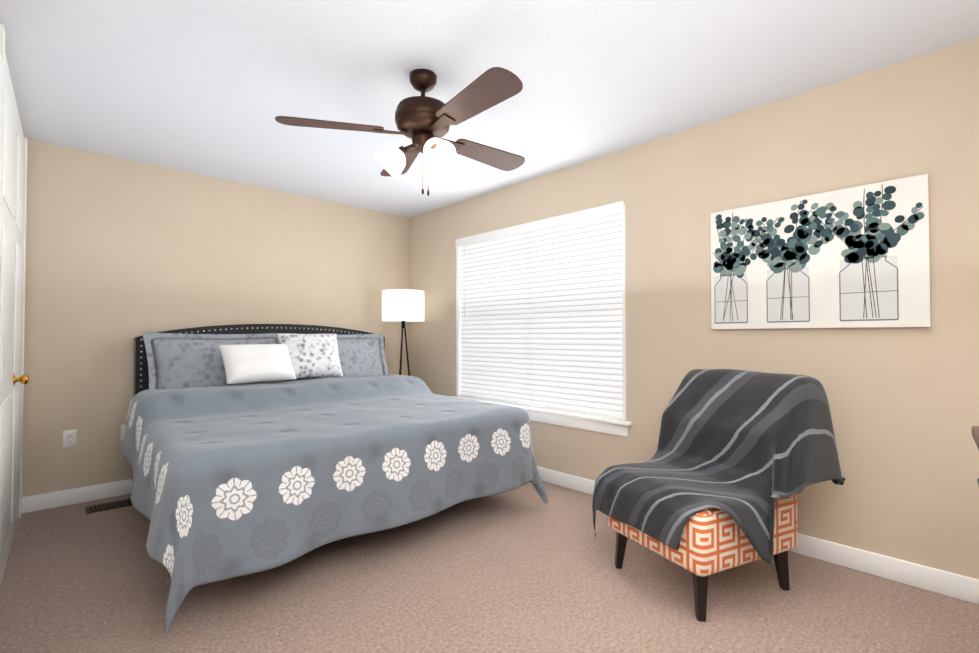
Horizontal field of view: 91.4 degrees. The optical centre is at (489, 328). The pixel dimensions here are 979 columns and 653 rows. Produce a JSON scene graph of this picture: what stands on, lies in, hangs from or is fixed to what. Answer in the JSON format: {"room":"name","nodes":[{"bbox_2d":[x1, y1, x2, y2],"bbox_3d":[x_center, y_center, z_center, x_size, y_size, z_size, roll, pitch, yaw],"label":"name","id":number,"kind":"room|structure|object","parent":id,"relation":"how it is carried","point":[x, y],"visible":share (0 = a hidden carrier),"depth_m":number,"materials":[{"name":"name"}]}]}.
{"room":"bedroom","nodes":[
{"label":"bedroom","id":0,"kind":"room"},
{"bbox_2d":[22,139,408,496],"bbox_3d":[-2.083,-0.004,4.125,3.999,2.440,0.150,1,-1,-44],"label":"wall","id":1,"kind":"structure","parent":0,"point":[121,254],"depth_m":3.54,"materials":[{"name":"paint"}]},
{"bbox_2d":[63,429,76,447],"bbox_3d":[-2.863,0.751,3.256,0.072,0.116,0.009,1,-1,-44],"label":"electrical outlet","id":2,"kind":"object","parent":1,"relation":"attached to","point":[69,438],"visible":1,"depth_m":3.25,"materials":[{"name":"white plastic"}]},
{"bbox_2d":[22,479,133,513],"bbox_3d":[-1.956,1.163,4.114,3.004,0.105,0.014,1,-1,-44],"label":"baseboard","id":3,"kind":"structure","parent":1,"relation":"attached to","point":[38,502],"depth_m":3.27,"materials":[{"name":"white wood"}]},
{"bbox_2d":[121,424,125,440],"bbox_3d":[-2.637,0.754,3.472,0.072,0.116,0.009,1,-1,-44],"label":"electrical outlet","id":4,"kind":"object","parent":1,"relation":"attached to","point":[123,427],"visible":0.44,"depth_m":3.46,"materials":[{"name":"white plastic"}]},
{"bbox_2d":[0,481,978,652],"bbox_3d":[-0.346,1.234,2.285,4.199,0.100,5.880,1,-1,-44],"label":"floor","id":5,"kind":"structure","parent":0,"point":[525,568],"depth_m":2.09,"materials":[{"name":"carpet"}]},
{"bbox_2d":[85,498,131,513],"bbox_3d":[-2.517,1.195,3.255,0.360,0.011,0.150,1,-1,-44],"label":"floor vent","id":6,"kind":"object","parent":5,"relation":"in","point":[108,506],"visible":0.62,"depth_m":3.19,"materials":[{"name":"brown metal"}]},
{"bbox_2d":[122,324,547,631],"bbox_3d":[-1.138,0.575,3.322,2.286,1.255,2.273,1,-1,-44],"label":"bed","id":7,"kind":"object","parent":5,"relation":"on","point":[247,449],"visible":1,"depth_m":2.59,"materials":[{"name":"fabric"}]},
{"bbox_2d":[219,344,295,383],"bbox_3d":[-1.752,0.263,3.629,0.540,0.340,0.157,1,-33,-48],"label":"pillow","id":8,"kind":"object","parent":7,"relation":"on","point":[243,363],"depth_m":3.56,"materials":[{"name":"white fabric"}]},
{"bbox_2d":[382,289,424,375],"bbox_3d":[-0.875,0.425,4.836,0.426,1.606,0.426,1,-1,-44],"label":"floor lamp","id":9,"kind":"object","parent":5,"relation":"on","point":[403,306],"visible":0.92,"depth_m":4.67,"materials":[{"name":"white fabric"}]},
{"bbox_2d":[592,369,844,621],"bbox_3d":[1.045,0.698,2.266,0.814,0.975,0.755,0,-1,-26],"label":"chair","id":10,"kind":"object","parent":5,"relation":"on","point":[728,471],"visible":1,"depth_m":2.10,"materials":[{"name":"black fabric"}]},
{"bbox_2d":[972,426,978,484],"bbox_3d":[1.085,0.716,0.724,0.420,0.885,1.420,-1,-1,43],"label":"dresser","id":11,"kind":"object","parent":5,"relation":"on","point":[975,432],"visible":1,"depth_m":1.30,"materials":[{"name":"brown wood"}]},
{"bbox_2d":[0,0,978,217],"bbox_3d":[-0.346,-1.305,2.328,4.199,0.100,5.880,1,-1,-44],"label":"ceiling","id":12,"kind":"structure","parent":0,"point":[212,88],"depth_m":2.32,"materials":[{"name":"paint"}]},
{"bbox_2d":[275,67,524,195],"bbox_3d":[-0.291,-0.954,2.385,1.279,0.599,1.328,1,-1,-44],"label":"fan","id":13,"kind":"object","parent":12,"relation":"hanging from","point":[423,122],"visible":1,"depth_m":2.28,"materials":[{"name":"brown wood"}]},
{"bbox_2d":[409,37,978,579],"bbox_3d":[0.865,-0.016,3.463,0.150,2.440,5.480,1,-1,-44],"label":"wall","id":14,"kind":"structure","parent":0,"point":[903,403],"depth_m":2.46,"materials":[{"name":"paint"}]},
{"bbox_2d":[451,201,632,436],"bbox_3d":[0.344,-0.058,3.976,0.197,1.618,1.920,1,-1,-44],"label":"window","id":15,"kind":"structure","parent":14,"relation":"in","point":[603,424],"depth_m":3.56,"materials":[{"name":"white wood"}]},
{"bbox_2d":[456,201,623,418],"bbox_3d":[0.318,-0.116,3.952,0.058,1.508,1.810,1,-1,-44],"label":"window blinds","id":16,"kind":"object","parent":15,"relation":"attached to","point":[541,313],"visible":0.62,"depth_m":3.82,"materials":[{"name":"white plastic"}]},
{"bbox_2d":[536,466,978,604],"bbox_3d":[0.806,1.151,3.387,0.014,0.105,4.880,1,-1,-44],"label":"baseboard","id":17,"kind":"structure","parent":14,"relation":"attached to","point":[956,586],"depth_m":2.29,"materials":[{"name":"white wood"}]},
{"bbox_2d":[711,174,930,328],"bbox_3d":[1.658,-0.347,2.502,0.034,0.690,0.956,1,-1,-44],"label":"canvas art","id":18,"kind":"object","parent":14,"relation":"attached to","point":[856,257],"visible":1,"depth_m":2.42,"materials":[{"name":"white"}]},
{"bbox_3d":[-1.486,-0.054,1.218,0.369,2.440,5.480,1,-1,-44],"label":"wall","id":19,"kind":"structure","parent":0,"visible":0},
{"bbox_2d":[0,504,18,586],"bbox_3d":[-1.427,1.115,1.255,0.209,0.105,4.880,1,-1,-44],"label":"baseboard","id":20,"kind":"structure","parent":19,"relation":"attached to","point":[4,560],"depth_m":2.47,"materials":[{"name":"white wood"}]},
{"bbox_2d":[0,24,28,563],"bbox_3d":[-1.974,-0.032,1.921,0.171,2.420,3.110,1,-1,-44],"label":"door","id":21,"kind":"structure","parent":19,"relation":"attached to","point":[14,378],"depth_m":2.37,"materials":[{"name":"white wood"}]}
]}

